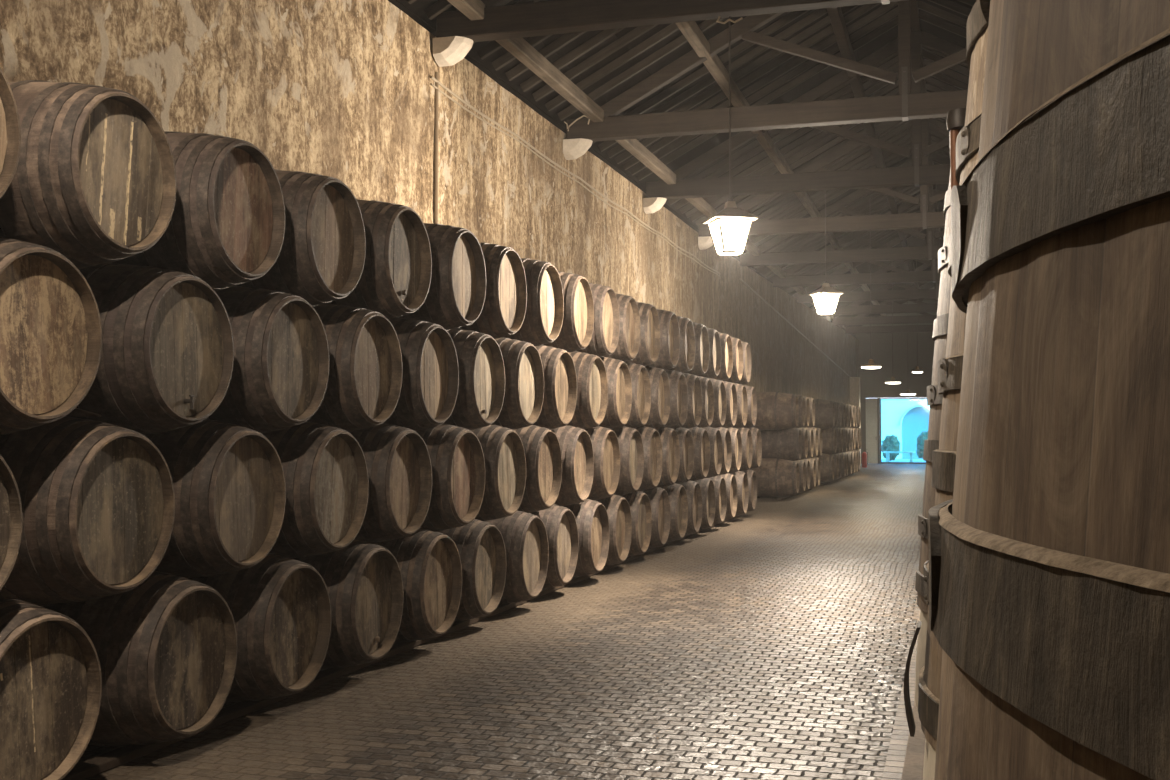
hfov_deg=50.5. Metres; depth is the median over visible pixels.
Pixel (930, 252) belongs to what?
roof truss
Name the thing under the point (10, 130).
wine barrel
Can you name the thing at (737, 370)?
wine barrel
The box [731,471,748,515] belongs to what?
wine barrel
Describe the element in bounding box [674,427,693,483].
wine barrel
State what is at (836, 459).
wine barrel
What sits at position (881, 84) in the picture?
rafter
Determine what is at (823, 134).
rafter
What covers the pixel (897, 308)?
roof truss
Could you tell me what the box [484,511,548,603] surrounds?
wine barrel
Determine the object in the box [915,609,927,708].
plinth
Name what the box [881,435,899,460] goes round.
shrub
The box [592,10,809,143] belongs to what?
rafter
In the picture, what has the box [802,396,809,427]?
wine barrel
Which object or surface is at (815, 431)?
wine barrel
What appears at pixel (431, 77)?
cable
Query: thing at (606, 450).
wine barrel
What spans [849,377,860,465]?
trim
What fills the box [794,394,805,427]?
wine barrel
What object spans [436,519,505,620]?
wine barrel
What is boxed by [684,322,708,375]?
wine barrel
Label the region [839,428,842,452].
wine barrel
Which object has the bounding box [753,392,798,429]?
wine barrel
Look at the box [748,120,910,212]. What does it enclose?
rafter
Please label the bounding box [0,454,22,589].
wine barrel
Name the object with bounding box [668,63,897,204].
rafter
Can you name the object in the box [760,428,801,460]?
wine barrel
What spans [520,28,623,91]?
rafter
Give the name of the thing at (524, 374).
wine barrel
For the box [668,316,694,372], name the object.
wine barrel
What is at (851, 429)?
wine barrel
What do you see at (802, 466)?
wine barrel
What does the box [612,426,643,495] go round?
wine barrel
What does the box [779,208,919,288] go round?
rafter
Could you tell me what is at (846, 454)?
wine barrel
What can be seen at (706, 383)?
wine barrel
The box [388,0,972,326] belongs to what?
ceiling
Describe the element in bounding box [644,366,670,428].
wine barrel
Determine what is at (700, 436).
wine barrel
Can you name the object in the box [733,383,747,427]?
wine barrel
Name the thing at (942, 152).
rafter
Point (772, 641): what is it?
floor
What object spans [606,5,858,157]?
rafter
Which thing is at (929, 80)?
rafter
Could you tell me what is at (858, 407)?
wine barrel
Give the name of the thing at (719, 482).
wine barrel
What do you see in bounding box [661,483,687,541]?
wine barrel
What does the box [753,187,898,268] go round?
rafter
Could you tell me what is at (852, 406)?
wine barrel
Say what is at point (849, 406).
wine barrel
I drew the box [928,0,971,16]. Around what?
rafter
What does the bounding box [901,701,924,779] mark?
floor
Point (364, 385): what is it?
wine barrel
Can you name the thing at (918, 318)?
roof truss
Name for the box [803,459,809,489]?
wine barrel
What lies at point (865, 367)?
diffuser
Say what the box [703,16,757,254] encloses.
hanging lantern
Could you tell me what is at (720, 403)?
wine barrel
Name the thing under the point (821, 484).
rail
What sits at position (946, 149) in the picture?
rafter
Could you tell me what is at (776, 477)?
wine barrel
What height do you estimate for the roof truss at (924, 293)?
2.564 m
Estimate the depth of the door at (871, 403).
55.67 m
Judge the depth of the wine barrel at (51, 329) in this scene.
5.11 m
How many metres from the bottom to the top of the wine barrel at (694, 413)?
0.874 m
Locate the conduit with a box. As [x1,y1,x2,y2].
[739,278,850,376]
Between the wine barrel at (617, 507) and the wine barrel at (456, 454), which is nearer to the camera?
the wine barrel at (456, 454)
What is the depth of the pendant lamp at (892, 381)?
39.75 m
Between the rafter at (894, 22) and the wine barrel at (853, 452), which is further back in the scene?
the wine barrel at (853, 452)
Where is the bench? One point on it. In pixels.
(886, 452)
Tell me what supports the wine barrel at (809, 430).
on the wine barrel at (812, 461)
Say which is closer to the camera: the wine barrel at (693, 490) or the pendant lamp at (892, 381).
the wine barrel at (693, 490)
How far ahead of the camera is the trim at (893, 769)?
6.42 m
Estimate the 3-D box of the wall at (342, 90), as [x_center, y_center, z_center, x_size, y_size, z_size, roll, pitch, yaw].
[2.644,-0.347,26.389,0.820,5.610,62.009,-1,-2,17]
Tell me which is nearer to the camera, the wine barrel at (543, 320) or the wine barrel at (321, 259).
the wine barrel at (321, 259)
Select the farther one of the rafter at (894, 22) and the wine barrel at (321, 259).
the rafter at (894, 22)
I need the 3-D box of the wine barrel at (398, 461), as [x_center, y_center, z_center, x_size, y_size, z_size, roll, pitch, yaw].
[-1.806,0.632,8.585,1.320,0.874,0.874,-1,-2,17]
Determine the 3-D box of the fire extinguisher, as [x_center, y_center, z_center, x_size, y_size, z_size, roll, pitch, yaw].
[11.295,2.762,50.114,0.208,0.736,0.224,2,-2,-44]
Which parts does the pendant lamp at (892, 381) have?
hanging rod, lamp shade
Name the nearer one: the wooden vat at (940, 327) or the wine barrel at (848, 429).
the wooden vat at (940, 327)
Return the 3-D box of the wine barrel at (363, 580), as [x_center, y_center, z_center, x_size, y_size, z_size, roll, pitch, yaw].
[-1.935,1.367,8.092,1.320,0.874,0.874,-1,-2,17]
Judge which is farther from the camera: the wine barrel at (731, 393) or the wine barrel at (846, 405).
the wine barrel at (846, 405)
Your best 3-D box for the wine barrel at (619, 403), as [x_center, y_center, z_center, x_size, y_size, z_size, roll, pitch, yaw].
[-0.200,0.044,13.847,1.320,0.874,0.876,-1,-2,17]
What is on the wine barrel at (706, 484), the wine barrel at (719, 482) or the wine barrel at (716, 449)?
the wine barrel at (716, 449)
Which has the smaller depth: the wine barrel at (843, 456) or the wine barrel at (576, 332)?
the wine barrel at (576, 332)
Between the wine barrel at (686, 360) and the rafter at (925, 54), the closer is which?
the wine barrel at (686, 360)
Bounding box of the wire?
[564,115,589,130]
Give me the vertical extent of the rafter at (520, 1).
2.388 m
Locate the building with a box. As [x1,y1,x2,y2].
[881,399,929,458]
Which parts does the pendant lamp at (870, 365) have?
hanging rod, lamp shade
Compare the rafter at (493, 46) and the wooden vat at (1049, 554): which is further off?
the rafter at (493, 46)
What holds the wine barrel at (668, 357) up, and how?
on the wine barrel at (659, 380)
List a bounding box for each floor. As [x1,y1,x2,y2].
[76,464,925,779]
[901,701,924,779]
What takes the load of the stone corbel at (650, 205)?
attached to the wall at (342, 90)
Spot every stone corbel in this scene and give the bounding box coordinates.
[433,36,472,66]
[563,138,592,159]
[643,197,666,213]
[698,236,716,249]
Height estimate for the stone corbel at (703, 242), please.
0.236 m
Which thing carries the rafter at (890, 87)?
attached to the ridge beam
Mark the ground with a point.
(883, 460)
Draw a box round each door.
[866,398,877,463]
[880,398,926,463]
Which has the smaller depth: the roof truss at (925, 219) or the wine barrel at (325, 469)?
the wine barrel at (325, 469)
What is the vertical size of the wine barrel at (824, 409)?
0.874 m
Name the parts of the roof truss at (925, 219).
king post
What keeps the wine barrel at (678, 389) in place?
on the wine barrel at (670, 446)
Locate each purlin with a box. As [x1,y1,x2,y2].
[447,0,854,336]
[675,21,886,315]
[826,7,922,300]
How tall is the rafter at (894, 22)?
2.388 m
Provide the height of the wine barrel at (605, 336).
0.874 m
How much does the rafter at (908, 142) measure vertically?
2.388 m
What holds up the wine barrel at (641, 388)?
on the wine barrel at (630, 441)
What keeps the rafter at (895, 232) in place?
attached to the ridge beam
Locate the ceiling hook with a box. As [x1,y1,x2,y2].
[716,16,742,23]
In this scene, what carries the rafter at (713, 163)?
attached to the ridge beam
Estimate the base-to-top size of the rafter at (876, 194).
2.388 m
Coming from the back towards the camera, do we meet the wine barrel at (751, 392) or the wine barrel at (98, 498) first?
the wine barrel at (751, 392)
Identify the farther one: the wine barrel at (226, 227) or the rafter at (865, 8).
the rafter at (865, 8)
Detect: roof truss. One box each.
[436,0,906,41]
[566,0,967,141]
[646,31,966,198]
[699,117,946,237]
[740,153,950,265]
[772,189,944,286]
[793,228,939,302]
[810,239,943,314]
[825,262,936,324]
[839,282,932,333]
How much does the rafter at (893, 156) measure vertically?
2.388 m
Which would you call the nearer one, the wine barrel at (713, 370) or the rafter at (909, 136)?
the wine barrel at (713, 370)
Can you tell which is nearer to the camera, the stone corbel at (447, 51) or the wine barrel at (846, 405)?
the stone corbel at (447, 51)
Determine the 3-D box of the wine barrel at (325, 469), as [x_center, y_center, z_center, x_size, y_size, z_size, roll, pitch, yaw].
[-2.085,0.603,7.624,1.320,0.875,0.875,-1,-2,17]
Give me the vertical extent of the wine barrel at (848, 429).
0.876 m
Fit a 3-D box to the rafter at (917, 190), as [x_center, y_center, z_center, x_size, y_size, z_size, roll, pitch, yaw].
[6.947,-4.239,32.957,4.391,2.388,0.060,-1,-2,17]
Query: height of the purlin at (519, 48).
0.170 m
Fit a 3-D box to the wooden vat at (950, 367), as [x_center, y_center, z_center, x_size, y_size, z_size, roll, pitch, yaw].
[2.579,-0.245,3.931,2.963,2.770,2.962,-1,-2,30]
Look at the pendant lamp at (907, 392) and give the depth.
51.17 m
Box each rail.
[61,514,744,779]
[778,489,811,499]
[819,474,851,485]
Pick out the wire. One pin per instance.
(583, 115)
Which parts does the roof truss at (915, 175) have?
king post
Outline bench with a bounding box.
[883,451,915,461]
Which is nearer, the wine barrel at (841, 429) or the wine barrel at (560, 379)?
the wine barrel at (560, 379)
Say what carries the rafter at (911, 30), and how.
attached to the ridge beam
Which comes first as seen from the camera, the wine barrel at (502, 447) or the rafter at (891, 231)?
the wine barrel at (502, 447)
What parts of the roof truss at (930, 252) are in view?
king post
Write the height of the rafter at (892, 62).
2.388 m
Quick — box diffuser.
[862,366,880,368]
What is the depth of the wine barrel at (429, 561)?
8.74 m
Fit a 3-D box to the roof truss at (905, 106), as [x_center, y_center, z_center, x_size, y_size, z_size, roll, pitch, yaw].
[4.230,-4.524,15.384,9.305,2.564,0.260,-1,-2,17]
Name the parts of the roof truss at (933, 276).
king post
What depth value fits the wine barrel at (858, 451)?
42.17 m
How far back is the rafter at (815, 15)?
17.60 m
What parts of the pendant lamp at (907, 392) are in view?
lamp shade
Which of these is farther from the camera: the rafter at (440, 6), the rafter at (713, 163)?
the rafter at (713, 163)
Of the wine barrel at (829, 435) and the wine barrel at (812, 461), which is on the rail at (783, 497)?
the wine barrel at (812, 461)
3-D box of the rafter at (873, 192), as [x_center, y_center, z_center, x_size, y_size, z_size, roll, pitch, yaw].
[6.122,-4.323,30.230,4.391,2.388,0.060,-1,-2,17]
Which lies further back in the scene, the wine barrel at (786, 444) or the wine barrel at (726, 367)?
the wine barrel at (786, 444)
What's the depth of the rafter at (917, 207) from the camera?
35.19 m
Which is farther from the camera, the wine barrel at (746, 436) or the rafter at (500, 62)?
the wine barrel at (746, 436)
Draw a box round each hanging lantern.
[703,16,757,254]
[809,190,843,313]
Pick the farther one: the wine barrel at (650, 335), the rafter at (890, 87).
the rafter at (890, 87)
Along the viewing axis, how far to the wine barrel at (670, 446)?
15.99 m
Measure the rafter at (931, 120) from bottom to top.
2.674 m
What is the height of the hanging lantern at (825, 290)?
1.997 m
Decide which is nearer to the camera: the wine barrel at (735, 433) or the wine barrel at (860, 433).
the wine barrel at (735, 433)
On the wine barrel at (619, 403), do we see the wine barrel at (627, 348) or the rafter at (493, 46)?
the wine barrel at (627, 348)
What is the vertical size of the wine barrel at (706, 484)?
0.876 m
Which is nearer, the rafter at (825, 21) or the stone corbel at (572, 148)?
the stone corbel at (572, 148)
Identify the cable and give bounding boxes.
[430,76,719,276]
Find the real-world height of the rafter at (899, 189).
2.388 m
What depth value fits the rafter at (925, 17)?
19.06 m
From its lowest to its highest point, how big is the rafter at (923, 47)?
2.674 m
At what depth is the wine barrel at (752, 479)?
22.36 m
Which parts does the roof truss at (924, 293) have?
king post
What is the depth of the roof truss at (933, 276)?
33.10 m
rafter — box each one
[425,0,451,19]
[473,0,539,43]
[477,40,501,59]
[492,35,551,70]
[505,31,586,80]
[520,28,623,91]
[532,24,658,100]
[545,23,678,110]
[557,18,724,120]
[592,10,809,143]
[598,8,827,151]
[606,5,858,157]
[614,3,880,163]
[622,1,897,169]
[629,7,897,174]
[636,17,897,180]
[667,56,897,199]
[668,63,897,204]
[674,72,897,208]
[680,80,898,213]
[685,54,897,179]
[685,87,898,217]
[690,94,898,221]
[695,122,873,225]
[717,121,910,238]
[718,127,911,242]
[724,133,911,245]
[726,138,911,248]
[730,144,911,250]
[734,149,911,253]
[736,122,881,205]
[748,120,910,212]
[751,187,892,266]
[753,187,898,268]
[756,186,908,271]
[759,186,914,273]
[762,186,919,275]
[763,159,911,243]
[765,188,919,277]
[765,191,875,252]
[769,194,919,281]
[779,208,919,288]
[782,211,919,290]
[784,230,895,291]
[786,231,897,293]
[789,30,911,102]
[790,204,919,275]
[794,205,919,275]
[917,0,966,27]
[918,11,966,37]
[921,45,966,66]
[922,50,969,75]
[923,59,968,83]
[925,77,958,90]
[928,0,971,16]
[929,118,946,129]
[930,123,948,136]
[930,129,947,139]
[931,73,967,89]
[931,140,948,151]
[933,118,945,123]
[937,150,949,157]
[957,0,976,6]
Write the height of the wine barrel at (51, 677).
0.876 m
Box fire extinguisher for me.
[862,449,867,467]
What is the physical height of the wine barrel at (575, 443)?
0.875 m
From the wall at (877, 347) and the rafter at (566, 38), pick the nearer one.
the rafter at (566, 38)
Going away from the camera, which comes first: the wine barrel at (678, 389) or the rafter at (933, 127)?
the wine barrel at (678, 389)
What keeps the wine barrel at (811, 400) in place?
on the wine barrel at (809, 430)
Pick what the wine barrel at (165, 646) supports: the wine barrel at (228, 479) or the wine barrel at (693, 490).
the wine barrel at (228, 479)
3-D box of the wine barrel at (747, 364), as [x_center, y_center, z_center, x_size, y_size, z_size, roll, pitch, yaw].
[2.241,-0.468,21.997,1.320,0.875,0.875,-1,-2,17]
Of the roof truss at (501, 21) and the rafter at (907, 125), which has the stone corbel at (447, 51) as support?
the roof truss at (501, 21)
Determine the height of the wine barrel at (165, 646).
0.876 m
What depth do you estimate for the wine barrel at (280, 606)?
6.83 m
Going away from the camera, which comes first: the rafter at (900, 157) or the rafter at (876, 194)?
the rafter at (900, 157)
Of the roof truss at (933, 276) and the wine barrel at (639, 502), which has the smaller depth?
the wine barrel at (639, 502)
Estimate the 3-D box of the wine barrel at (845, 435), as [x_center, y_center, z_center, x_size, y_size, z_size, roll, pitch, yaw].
[7.384,1.539,38.167,1.320,0.870,0.870,-1,-2,17]
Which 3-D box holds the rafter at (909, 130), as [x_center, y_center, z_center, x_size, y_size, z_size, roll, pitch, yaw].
[5.017,-4.435,26.577,4.391,2.388,0.060,-1,-2,17]
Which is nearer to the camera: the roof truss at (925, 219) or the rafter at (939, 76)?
the rafter at (939, 76)
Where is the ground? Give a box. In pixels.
[882,459,925,461]
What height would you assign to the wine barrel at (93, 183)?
0.875 m
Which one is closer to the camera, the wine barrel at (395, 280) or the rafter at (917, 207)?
the wine barrel at (395, 280)
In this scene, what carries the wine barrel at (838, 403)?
on the wine barrel at (837, 429)
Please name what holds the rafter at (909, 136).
attached to the ridge beam
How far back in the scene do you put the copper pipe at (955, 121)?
5.74 m
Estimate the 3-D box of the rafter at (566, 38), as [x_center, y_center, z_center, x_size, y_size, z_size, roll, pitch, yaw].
[1.174,-4.824,13.876,4.391,2.388,0.060,-1,-2,17]
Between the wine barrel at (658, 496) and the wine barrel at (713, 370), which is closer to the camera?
the wine barrel at (658, 496)
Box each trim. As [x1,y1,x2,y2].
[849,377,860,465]
[863,395,926,463]
[882,610,919,779]
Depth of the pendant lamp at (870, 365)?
29.98 m
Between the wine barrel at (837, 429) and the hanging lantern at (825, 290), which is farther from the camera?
the wine barrel at (837, 429)
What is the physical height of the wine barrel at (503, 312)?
0.875 m
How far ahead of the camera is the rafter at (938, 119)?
25.12 m
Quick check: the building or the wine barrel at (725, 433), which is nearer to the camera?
the wine barrel at (725, 433)
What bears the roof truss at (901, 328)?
attached to the wall at (342, 90)
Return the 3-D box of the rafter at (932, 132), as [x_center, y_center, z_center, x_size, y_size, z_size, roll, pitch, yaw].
[9.787,-4.309,26.019,4.931,2.674,0.060,-1,-2,17]
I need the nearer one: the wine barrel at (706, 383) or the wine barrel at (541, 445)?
the wine barrel at (541, 445)
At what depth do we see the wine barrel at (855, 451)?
41.18 m
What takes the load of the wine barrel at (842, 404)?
on the wine barrel at (841, 429)
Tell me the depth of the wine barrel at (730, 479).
20.34 m
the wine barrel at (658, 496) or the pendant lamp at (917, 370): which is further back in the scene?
the pendant lamp at (917, 370)
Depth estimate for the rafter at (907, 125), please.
25.90 m
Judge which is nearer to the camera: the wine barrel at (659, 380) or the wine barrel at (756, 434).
the wine barrel at (659, 380)
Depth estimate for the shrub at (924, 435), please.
60.11 m
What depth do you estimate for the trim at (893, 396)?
55.46 m
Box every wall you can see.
[0,0,858,404]
[855,287,936,463]
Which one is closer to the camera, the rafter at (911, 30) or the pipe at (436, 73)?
the pipe at (436, 73)
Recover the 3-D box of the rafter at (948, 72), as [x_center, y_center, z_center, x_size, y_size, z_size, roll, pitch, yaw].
[8.249,-4.465,20.936,4.931,2.674,0.060,-1,-2,17]
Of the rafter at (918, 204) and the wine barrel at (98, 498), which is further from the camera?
the rafter at (918, 204)
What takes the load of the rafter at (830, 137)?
attached to the ridge beam
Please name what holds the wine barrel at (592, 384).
on the wine barrel at (575, 443)
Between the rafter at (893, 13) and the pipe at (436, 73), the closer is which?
the pipe at (436, 73)
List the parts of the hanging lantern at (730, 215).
hanging rod, lantern frame, bulb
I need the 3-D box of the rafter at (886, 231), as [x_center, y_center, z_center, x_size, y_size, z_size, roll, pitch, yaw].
[7.904,-4.143,36.118,4.391,2.388,0.060,-1,-2,17]
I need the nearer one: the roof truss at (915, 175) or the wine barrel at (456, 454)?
the wine barrel at (456, 454)
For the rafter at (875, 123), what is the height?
2.388 m
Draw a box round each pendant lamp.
[860,231,881,368]
[885,283,900,383]
[900,300,915,394]
[912,261,922,372]
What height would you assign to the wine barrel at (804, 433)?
0.873 m
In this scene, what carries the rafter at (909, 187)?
attached to the ridge beam
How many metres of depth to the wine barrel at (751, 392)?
22.22 m
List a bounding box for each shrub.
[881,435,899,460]
[916,431,927,460]
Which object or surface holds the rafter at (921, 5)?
attached to the ridge beam
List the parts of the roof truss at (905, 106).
king post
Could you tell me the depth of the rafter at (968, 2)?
17.42 m
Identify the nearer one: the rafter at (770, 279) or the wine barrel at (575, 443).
the wine barrel at (575, 443)
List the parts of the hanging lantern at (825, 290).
lantern frame, hanging rod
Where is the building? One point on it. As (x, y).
(905, 419)
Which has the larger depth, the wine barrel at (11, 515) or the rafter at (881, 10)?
the rafter at (881, 10)
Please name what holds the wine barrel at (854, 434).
on the wine barrel at (853, 452)
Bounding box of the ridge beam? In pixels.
[911,0,941,245]
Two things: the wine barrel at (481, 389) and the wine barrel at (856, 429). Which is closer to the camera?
the wine barrel at (481, 389)
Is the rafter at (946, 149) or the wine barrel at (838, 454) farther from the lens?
the wine barrel at (838, 454)
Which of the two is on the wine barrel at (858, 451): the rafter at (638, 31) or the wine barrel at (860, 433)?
the wine barrel at (860, 433)
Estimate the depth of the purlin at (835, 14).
20.36 m
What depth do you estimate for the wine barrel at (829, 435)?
34.86 m
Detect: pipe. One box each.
[434,72,437,222]
[946,108,965,189]
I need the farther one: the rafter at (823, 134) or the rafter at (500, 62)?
the rafter at (823, 134)
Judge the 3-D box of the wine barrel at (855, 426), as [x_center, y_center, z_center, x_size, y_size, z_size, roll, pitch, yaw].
[8.421,0.892,41.532,1.320,0.873,0.871,-1,-2,17]
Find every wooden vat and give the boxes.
[904,0,987,749]
[915,132,951,613]
[928,0,1169,779]
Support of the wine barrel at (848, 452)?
on the rail at (821, 484)
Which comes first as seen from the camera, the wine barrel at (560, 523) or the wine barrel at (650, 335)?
the wine barrel at (560, 523)
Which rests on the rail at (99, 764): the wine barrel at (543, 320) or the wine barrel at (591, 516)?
the wine barrel at (591, 516)
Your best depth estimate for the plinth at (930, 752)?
4.09 m
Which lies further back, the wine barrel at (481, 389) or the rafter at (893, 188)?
the rafter at (893, 188)
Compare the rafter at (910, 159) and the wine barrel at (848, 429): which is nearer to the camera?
the rafter at (910, 159)
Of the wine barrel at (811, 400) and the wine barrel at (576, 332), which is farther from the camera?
the wine barrel at (811, 400)
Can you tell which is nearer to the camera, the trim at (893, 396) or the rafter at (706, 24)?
the rafter at (706, 24)
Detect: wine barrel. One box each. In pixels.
[0,68,20,198]
[0,80,175,268]
[0,237,101,434]
[0,416,174,605]
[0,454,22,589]
[0,599,101,779]
[41,571,236,746]
[75,263,233,434]
[111,131,284,289]
[144,420,285,577]
[187,553,331,702]
[205,286,329,432]
[236,170,365,306]
[262,421,368,557]
[292,539,403,668]
[307,303,402,431]
[328,199,431,319]
[349,423,431,542]
[372,527,461,641]
[384,317,458,430]
[398,223,485,330]
[416,423,484,530]
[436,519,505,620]
[444,329,504,429]
[457,242,526,338]
[471,424,525,521]
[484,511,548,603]
[492,337,543,429]
[502,258,563,345]
[513,425,561,512]
[530,504,578,588]
[533,345,576,428]
[544,271,593,352]
[551,425,593,505]
[563,499,609,576]
[567,351,607,428]
[579,283,619,356]
[584,426,619,499]
[593,494,631,565]
[599,357,631,428]
[603,293,640,361]
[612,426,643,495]
[620,491,651,556]
[624,361,650,427]
[626,301,660,365]
[635,426,662,490]
[641,487,669,548]
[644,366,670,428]
[647,309,679,369]
[655,426,679,486]
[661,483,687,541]
[665,369,687,428]
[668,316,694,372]
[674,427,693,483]
[676,480,701,534]
[682,373,701,428]
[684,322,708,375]
[689,427,709,480]
[696,478,714,529]
[697,376,713,427]
[698,328,720,378]
[704,427,722,477]
[709,378,726,427]
[709,475,726,524]
[711,332,732,380]
[717,427,731,474]
[719,473,736,519]
[722,381,737,427]
[723,337,742,382]
[727,427,741,472]
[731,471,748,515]
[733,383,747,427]
[735,341,751,384]
[738,427,752,470]
[743,469,756,511]
[744,385,756,427]
[749,427,761,468]
[751,458,799,496]
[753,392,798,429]
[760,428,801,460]
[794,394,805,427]
[796,460,805,492]
[799,428,807,459]
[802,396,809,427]
[803,396,814,427]
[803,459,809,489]
[805,427,813,458]
[807,458,815,488]
[811,428,817,457]
[812,427,822,456]
[813,457,819,486]
[814,399,834,428]
[817,453,834,482]
[821,428,836,454]
[831,454,838,479]
[833,402,837,427]
[835,428,840,453]
[836,402,841,427]
[837,453,841,478]
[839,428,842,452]
[839,453,845,477]
[840,403,844,427]
[841,428,847,452]
[843,403,851,427]
[843,404,848,427]
[843,452,847,475]
[846,428,850,451]
[846,451,851,474]
[849,428,852,450]
[849,451,854,473]
[850,405,854,427]
[852,428,855,450]
[853,405,856,427]
[853,450,857,472]
[854,428,858,449]
[856,406,860,427]
[856,450,859,471]
[858,428,861,449]
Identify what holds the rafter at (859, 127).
attached to the ridge beam
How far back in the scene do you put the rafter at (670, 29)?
15.57 m
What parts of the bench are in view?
leg, seat, leg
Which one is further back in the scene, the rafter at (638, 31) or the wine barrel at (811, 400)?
the wine barrel at (811, 400)
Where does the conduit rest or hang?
attached to the wall at (342, 90)
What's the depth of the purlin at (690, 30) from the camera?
18.26 m
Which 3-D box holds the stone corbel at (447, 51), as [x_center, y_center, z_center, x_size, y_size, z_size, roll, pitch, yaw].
[-1.305,-3.398,12.519,0.363,0.240,0.340,-1,-2,17]
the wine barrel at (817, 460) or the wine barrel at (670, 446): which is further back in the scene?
the wine barrel at (817, 460)
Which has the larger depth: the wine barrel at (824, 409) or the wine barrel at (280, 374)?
the wine barrel at (824, 409)
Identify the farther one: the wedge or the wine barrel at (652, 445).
the wine barrel at (652, 445)
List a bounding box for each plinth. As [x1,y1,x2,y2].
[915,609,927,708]
[923,738,935,779]
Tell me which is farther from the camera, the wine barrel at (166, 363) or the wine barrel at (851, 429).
the wine barrel at (851, 429)
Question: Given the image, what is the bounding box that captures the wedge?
[66,408,100,416]
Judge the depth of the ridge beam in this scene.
19.61 m
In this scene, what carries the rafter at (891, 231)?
attached to the ridge beam
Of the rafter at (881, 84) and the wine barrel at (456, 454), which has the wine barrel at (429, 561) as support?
the wine barrel at (456, 454)
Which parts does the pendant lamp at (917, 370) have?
hanging rod, lamp shade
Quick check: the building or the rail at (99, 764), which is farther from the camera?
the building
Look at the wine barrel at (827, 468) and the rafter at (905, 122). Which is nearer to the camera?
the rafter at (905, 122)
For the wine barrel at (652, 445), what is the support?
on the wine barrel at (639, 502)
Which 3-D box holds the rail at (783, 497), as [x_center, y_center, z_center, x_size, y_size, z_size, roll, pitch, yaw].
[5.075,2.487,29.797,0.110,0.043,5.100,-1,-2,18]
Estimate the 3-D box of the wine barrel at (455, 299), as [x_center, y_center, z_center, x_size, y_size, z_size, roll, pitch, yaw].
[-1.503,-0.849,9.553,1.320,0.875,0.875,-1,-2,17]
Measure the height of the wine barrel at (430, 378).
0.874 m
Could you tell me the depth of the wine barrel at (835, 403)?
35.79 m
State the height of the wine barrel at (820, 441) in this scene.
0.872 m
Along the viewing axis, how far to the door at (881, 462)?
55.50 m
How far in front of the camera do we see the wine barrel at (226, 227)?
6.36 m

